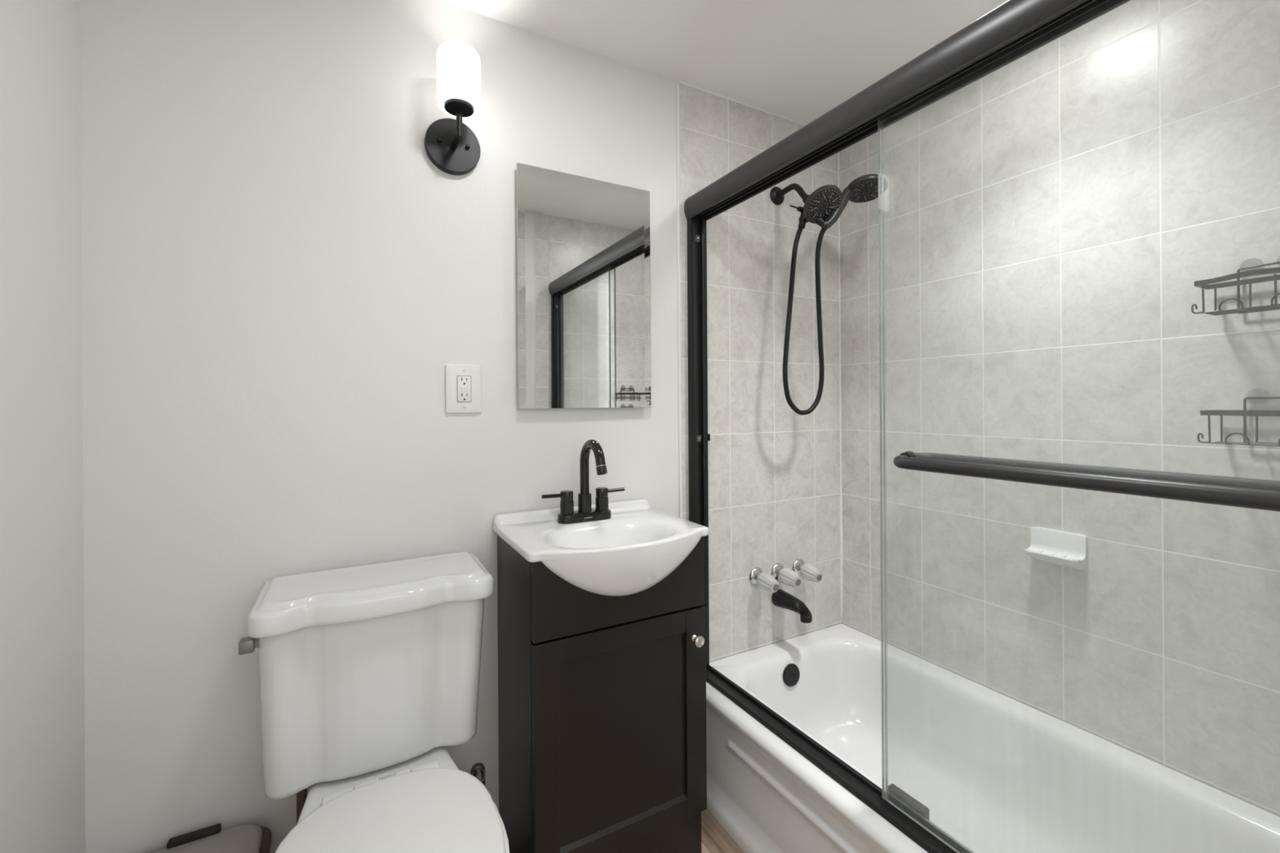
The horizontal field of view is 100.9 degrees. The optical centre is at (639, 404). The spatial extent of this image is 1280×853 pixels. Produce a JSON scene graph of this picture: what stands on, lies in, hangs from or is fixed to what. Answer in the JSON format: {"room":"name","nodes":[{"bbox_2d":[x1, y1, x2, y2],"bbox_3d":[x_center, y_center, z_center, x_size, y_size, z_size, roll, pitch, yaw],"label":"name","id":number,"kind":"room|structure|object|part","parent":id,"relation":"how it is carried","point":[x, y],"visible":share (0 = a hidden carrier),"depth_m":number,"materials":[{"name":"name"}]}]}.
{"room":"bathroom","nodes":[
{"label":"bathroom","id":0,"kind":"room"},
{"bbox_2d":[0,0,85,852],"bbox_3d":[-0.818,0.082,0.405,0.120,2.247,1.388,0,0,-29],"label":"wall","id":1,"kind":"structure","parent":0,"point":[42,689],"depth_m":0.90,"materials":[{"name":"paint"}]},
{"bbox_2d":[80,0,679,852],"bbox_3d":[-0.185,0.078,1.611,2.388,2.247,0.117,0,0,-29],"label":"wall","id":2,"kind":"structure","parent":0,"point":[281,279],"depth_m":1.21,"materials":[{"name":"paint"}]},
{"bbox_2d":[424,40,480,175],"bbox_3d":[-0.454,-0.727,1.312,0.137,0.258,0.154,0,0,-29],"label":"wall sconce","id":3,"kind":"object","parent":2,"relation":"attached to","point":[451,146],"visible":1,"depth_m":1.28,"materials":[{"name":"black"}]},
{"bbox_3d":[-0.485,-0.667,1.369,0.137,0.137,0.022,0,0,-29],"label":"plate","id":4,"kind":"part","parent":3,"relation":"part of","materials":[{"name":"black metal"}]},
{"bbox_3d":[-0.458,-0.689,1.321,0.014,0.073,0.088,0,0,-29],"label":"arm","id":5,"kind":"part","parent":3,"relation":"part of","materials":[{"name":"black metal"}]},
{"bbox_3d":[-0.441,-0.789,1.289,0.102,0.134,0.102,0,0,-29],"label":"lamp shade","id":6,"kind":"part","parent":3,"relation":"part of","materials":[{"name":"white glass"}]},
{"bbox_2d":[444,364,481,413],"bbox_3d":[-0.462,-0.041,1.386,0.091,0.128,0.012,0,0,-29],"label":"power outlet","id":7,"kind":"object","parent":2,"relation":"attached to","point":[463,383],"visible":1,"depth_m":1.38,"materials":[{"name":"white plastic"}]},
{"bbox_2d":[457,375,471,402],"bbox_3d":[-0.460,-0.040,1.383,0.036,0.069,0.001,0,0,-29],"label":"receptacle","id":8,"kind":"object","parent":7,"relation":"attached to","point":[464,382],"depth_m":1.38,"materials":[{"name":"white plastic"}]},
{"bbox_2d":[493,498,649,525],"bbox_3d":[-0.178,0.310,1.523,0.479,0.028,0.028,0,0,-29],"label":"backsplash","id":9,"kind":"structure","parent":2,"relation":"attached to","point":[511,518],"depth_m":1.47,"materials":[{"name":"white ceramic"}]},
{"bbox_2d":[516,162,651,408],"bbox_3d":[-0.155,-0.324,1.546,0.414,0.668,0.026,0,0,-29],"label":"mirror","id":10,"kind":"object","parent":2,"relation":"attached to","point":[584,264],"visible":1,"depth_m":1.53,"materials":[{"name":"grey mirror"}]},
{"bbox_2d":[676,80,681,518],"bbox_3d":[0.129,0.076,1.715,0.008,2.247,0.008,0,0,-29],"label":"trim","id":11,"kind":"structure","parent":2,"relation":"attached to","point":[677,82],"depth_m":1.71,"materials":[{"name":"white paint"}]},
{"bbox_2d":[679,83,841,662],"bbox_3d":[0.458,-0.076,1.895,0.745,1.947,0.003,0,0,-29],"label":"wall","id":12,"kind":"structure","parent":2,"relation":"attached to","point":[774,469],"depth_m":1.88,"materials":[{"name":"tile"}]},
{"bbox_2d":[679,80,807,125],"bbox_3d":[0.759,-1.051,1.274,0.811,0.010,1.390,0,0,-29],"label":"trim","id":13,"kind":"structure","parent":12,"relation":"attached to","point":[680,82],"depth_m":1.83,"materials":[{"name":"white"}]},
{"bbox_2d":[748,567,779,592],"bbox_3d":[0.433,0.607,1.818,0.062,0.065,0.105,0,0,-29],"label":"tub valve","id":14,"kind":"object","parent":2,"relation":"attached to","point":[766,581],"visible":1,"depth_m":1.80,"materials":[{"name":"silver metal"}]},
{"bbox_3d":[0.439,0.609,1.807,0.060,0.060,0.075,0,0,-29],"label":"knob","id":15,"kind":"part","parent":14,"relation":"part of","materials":[{"name":"white plastic"}]},
{"bbox_2d":[770,562,801,587],"bbox_3d":[0.523,0.606,1.867,0.062,0.065,0.105,0,0,-29],"label":"tub valve","id":16,"kind":"object","parent":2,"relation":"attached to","point":[787,576],"visible":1,"depth_m":1.85,"materials":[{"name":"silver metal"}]},
{"bbox_3d":[0.529,0.608,1.857,0.060,0.060,0.075,0,0,-29],"label":"knob","id":17,"kind":"part","parent":16,"relation":"part of","materials":[{"name":"white plastic"}]},
{"bbox_2d":[771,589,812,622],"bbox_3d":[0.535,0.702,1.845,0.059,0.069,0.154,0,0,-29],"label":"tub spout","id":18,"kind":"object","parent":2,"relation":"attached to","point":[780,598],"visible":0.98,"depth_m":1.83,"materials":[{"name":"black metal"}]},
{"bbox_2d":[769,182,842,226],"bbox_3d":[0.554,-0.692,1.797,0.145,0.192,0.266,0,0,-29],"label":"shower head","id":19,"kind":"object","parent":2,"relation":"attached to","point":[817,206],"visible":0.98,"depth_m":1.74},
{"bbox_3d":[0.535,-0.727,1.846,0.021,0.091,0.155,0,0,-29],"label":"shower arm","id":20,"kind":"part","parent":19,"relation":"part of","materials":[{"name":"black metal"}]},
{"bbox_3d":[0.526,-0.652,1.762,0.062,0.020,0.020,0,0,-29],"label":"diverter lever","id":21,"kind":"part","parent":19,"relation":"part of","materials":[{"name":"black metal"}]},
{"bbox_2d":[782,173,887,415],"bbox_3d":[0.655,-0.362,1.769,0.357,0.796,0.130,0,0,-8],"label":"shower","id":22,"kind":"object","parent":19,"relation":"hanging from","point":[864,188],"visible":0.98,"depth_m":1.77,"materials":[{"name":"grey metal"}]},
{"bbox_2d":[791,558,822,582],"bbox_3d":[0.612,0.606,1.917,0.062,0.065,0.105,0,0,-29],"label":"tub valve","id":23,"kind":"object","parent":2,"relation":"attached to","point":[807,571],"visible":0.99,"depth_m":1.90,"materials":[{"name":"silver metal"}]},
{"bbox_3d":[0.618,0.608,1.906,0.060,0.060,0.075,0,0,-29],"label":"knob","id":24,"kind":"part","parent":23,"relation":"part of","materials":[{"name":"white plastic"}]},
{"bbox_2d":[684,0,1130,852],"bbox_3d":[0.518,0.089,1.138,0.085,1.542,1.380,0,0,-29],"label":"shower door frame","id":25,"kind":"object","parent":2,"relation":"attached to","point":[1014,29],"visible":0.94,"depth_m":1.19,"materials":[{"name":"grey metal"}]},
{"bbox_2d":[878,100,1279,852],"bbox_3d":[0.683,0.101,0.853,0.142,1.482,0.669,0,0,-29],"label":"door","id":26,"kind":"structure","parent":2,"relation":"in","point":[1242,497],"depth_m":0.84,"materials":[{"name":"grey metal"}]},
{"bbox_3d":[0.676,0.101,0.844,0.006,1.482,0.660,0,0,-29],"label":"glass pane","id":27,"kind":"part","parent":26,"relation":"part of","materials":[{"name":"grey"}]},
{"bbox_3d":[0.693,0.101,0.858,0.006,1.482,0.669,0,0,-29],"label":"glass pane","id":28,"kind":"part","parent":26,"relation":"part of","materials":[{"name":"grey"}]},
{"bbox_2d":[701,808,745,852],"bbox_3d":[0.513,1.247,0.351,2.388,0.100,2.990,0,0,-29],"label":"floor","id":29,"kind":"structure","parent":0,"point":[714,838],"depth_m":1.46,"materials":[{"name":"wood"}]},
{"bbox_2d":[151,823,271,852],"bbox_3d":[-0.872,1.049,0.957,0.313,0.312,0.342,0,0,-29],"label":"trash can","id":30,"kind":"object","parent":29,"relation":"on","point":[242,838],"visible":1,"depth_m":1.09,"materials":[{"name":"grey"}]},
{"bbox_2d":[296,788,306,824],"bbox_3d":[-0.740,1.001,1.156,0.120,0.408,0.120,0,0,-29],"label":"plunger","id":31,"kind":"object","parent":29,"relation":"on","point":[301,797],"visible":0.21,"depth_m":1.15,"materials":[{"name":"brown wood"}]},
{"bbox_2d":[238,551,509,852],"bbox_3d":[-0.469,0.790,0.966,0.472,0.827,0.706,0,0,-29],"label":"toilet","id":32,"kind":"object","parent":29,"relation":"on","point":[368,673],"visible":1,"depth_m":1.06,"materials":[{"name":"white ceramic"}]},
{"bbox_3d":[-0.745,0.460,1.014,0.037,0.025,0.027,0,0,-29],"label":"flush lever","id":33,"kind":"part","parent":32,"relation":"part of","materials":[{"name":"silver metal"}]},
{"bbox_3d":[-0.575,0.403,1.172,0.455,0.052,0.245,0,0,-29],"label":"tank lid","id":34,"kind":"part","parent":32,"relation":"part of","materials":[{"name":"white ceramic"}]},
{"bbox_3d":[-0.580,0.595,1.182,0.427,0.334,0.214,0,0,-29],"label":"tank","id":35,"kind":"part","parent":32,"relation":"part of","materials":[{"name":"white ceramic"}]},
{"bbox_3d":[-0.403,0.746,0.856,0.358,0.015,0.441,0,0,-29],"label":"seat lid","id":36,"kind":"part","parent":32,"relation":"part of","materials":[{"name":"white plastic"}]},
{"bbox_2d":[470,762,484,785],"bbox_3d":[-0.392,1.039,1.281,0.084,0.327,0.084,0,0,-29],"label":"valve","id":37,"kind":"object","parent":29,"relation":"on","point":[477,770],"visible":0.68,"depth_m":1.27,"materials":[{"name":"grey metal"}]},
{"bbox_2d":[497,534,706,852],"bbox_3d":[-0.099,0.771,1.385,0.459,0.859,0.346,0,0,-29],"label":"vanity cabinet","id":38,"kind":"object","parent":29,"relation":"on","point":[602,699],"visible":0.79,"depth_m":1.26,"materials":[{"name":"brown wood"}]},
{"bbox_2d":[493,498,708,595],"bbox_3d":[-0.091,0.373,1.368,0.480,0.156,0.383,0,0,-29],"label":"vanity sink","id":39,"kind":"object","parent":38,"relation":"in","point":[630,552],"visible":1,"depth_m":1.28,"materials":[{"name":"white ceramic"}]},
{"bbox_2d":[541,439,624,524],"bbox_3d":[-0.155,0.208,1.462,0.187,0.227,0.187,0,0,14],"label":"bathroom faucet","id":40,"kind":"object","parent":39,"relation":"on","point":[584,513],"visible":1,"depth_m":1.45,"materials":[{"name":"black metal"}]},
{"bbox_3d":[-0.237,0.247,1.423,0.055,0.011,0.010,0,0,-29],"label":"lever","id":41,"kind":"part","parent":40,"relation":"part of","materials":[{"name":"black metal"}]},
{"bbox_3d":[-0.200,0.268,1.443,0.037,0.063,0.037,0,0,-29],"label":"handle","id":42,"kind":"part","parent":40,"relation":"part of","materials":[{"name":"black metal"}]},
{"bbox_3d":[-0.153,0.309,1.468,0.156,0.024,0.052,0,0,-29],"label":"plate","id":43,"kind":"part","parent":40,"relation":"part of","materials":[{"name":"black metal"}]},
{"bbox_3d":[-0.108,0.267,1.494,0.037,0.063,0.037,0,0,-29],"label":"handle","id":44,"kind":"part","parent":40,"relation":"part of","materials":[{"name":"black metal"}]},
{"bbox_3d":[-0.070,0.246,1.514,0.055,0.011,0.010,0,0,-29],"label":"lever","id":45,"kind":"part","parent":40,"relation":"part of","materials":[{"name":"black metal"}]},
{"bbox_3d":[-0.036,0.430,1.267,0.456,0.178,0.020,0,0,-29],"label":"panel","id":46,"kind":"part","parent":38,"relation":"part of","materials":[{"name":"brown wood"}]},
{"bbox_3d":[-0.033,0.788,1.268,0.458,0.525,0.020,0,0,-29],"label":"door","id":47,"kind":"part","parent":38,"relation":"part of","materials":[{"name":"brown wood"}]},
{"bbox_3d":[0.146,0.598,1.339,0.029,0.029,0.028,0,0,-29],"label":"knob","id":48,"kind":"part","parent":38,"relation":"part of","materials":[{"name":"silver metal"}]},
{"bbox_2d":[706,623,1279,852],"bbox_3d":[0.787,1.027,1.284,0.766,0.336,1.378,0,0,-29],"label":"bathtub","id":49,"kind":"object","parent":29,"relation":"on","point":[996,772],"visible":0.81,"depth_m":1.44,"materials":[{"name":"white ceramic"}]},
{"bbox_3d":[0.518,0.926,1.807,0.074,0.074,0.017,0,0,-29],"label":"overflow plate","id":50,"kind":"part","parent":49,"relation":"part of","materials":[{"name":"black metal"}]},
{"bbox_2d":[439,0,1008,124],"bbox_3d":[0.498,-1.100,0.351,2.388,0.100,2.990,0,0,-29],"label":"ceiling","id":51,"kind":"structure","parent":0,"point":[799,60],"depth_m":1.50,"materials":[{"name":"paint"}]},
{"bbox_2d":[839,0,1279,817],"bbox_3d":[1.499,0.067,0.898,0.120,2.247,2.753,0,0,-29],"label":"wall","id":52,"kind":"structure","parent":0,"point":[1051,220],"depth_m":1.37,"materials":[{"name":"tile"}]},
{"bbox_2d":[837,151,843,617],"bbox_3d":[0.784,-0.109,2.072,0.015,1.887,0.015,0,0,-29],"label":"trim","id":53,"kind":"structure","parent":52,"relation":"attached to","point":[839,295],"depth_m":2.07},
{"bbox_2d":[1023,526,1087,570],"bbox_3d":[1.112,0.389,1.421,0.059,0.093,0.127,0,0,-29],"label":"soap dish","id":54,"kind":"object","parent":52,"relation":"attached to","point":[1060,548],"visible":1,"depth_m":1.42,"materials":[{"name":"white ceramic"}]},
{"bbox_2d":[1191,256,1279,315],"bbox_3d":[1.262,-0.253,1.074,0.123,0.117,0.190,0,0,-29],"label":"shower caddy","id":55,"kind":"object","parent":52,"relation":"attached to","point":[1252,266],"visible":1,"depth_m":1.11,"materials":[{"name":"black"}]},
{"bbox_3d":[1.256,-0.260,1.071,0.110,0.010,0.179,0,0,-29],"label":"rail","id":56,"kind":"part","parent":55,"relation":"part of","materials":[{"name":"black metal"}]},
{"bbox_3d":[1.308,-0.244,1.100,0.006,0.099,0.090,0,0,-29],"label":"frame","id":57,"kind":"part","parent":55,"relation":"part of","materials":[{"name":"black metal"}]},
{"bbox_2d":[1197,388,1279,446],"bbox_3d":[1.268,0.025,1.067,0.123,0.117,0.190,0,0,-29],"label":"shower caddy","id":58,"kind":"object","parent":52,"relation":"attached to","point":[1255,396],"visible":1,"depth_m":1.11,"materials":[{"name":"black"}]},
{"bbox_3d":[1.262,0.018,1.064,0.110,0.010,0.179,0,0,-29],"label":"rail","id":59,"kind":"part","parent":58,"relation":"part of","materials":[{"name":"black"}]},
{"bbox_3d":[1.314,0.034,1.093,0.006,0.099,0.090,0,0,-29],"label":"frame","id":60,"kind":"part","parent":58,"relation":"part of","materials":[{"name":"black"}]}
]}

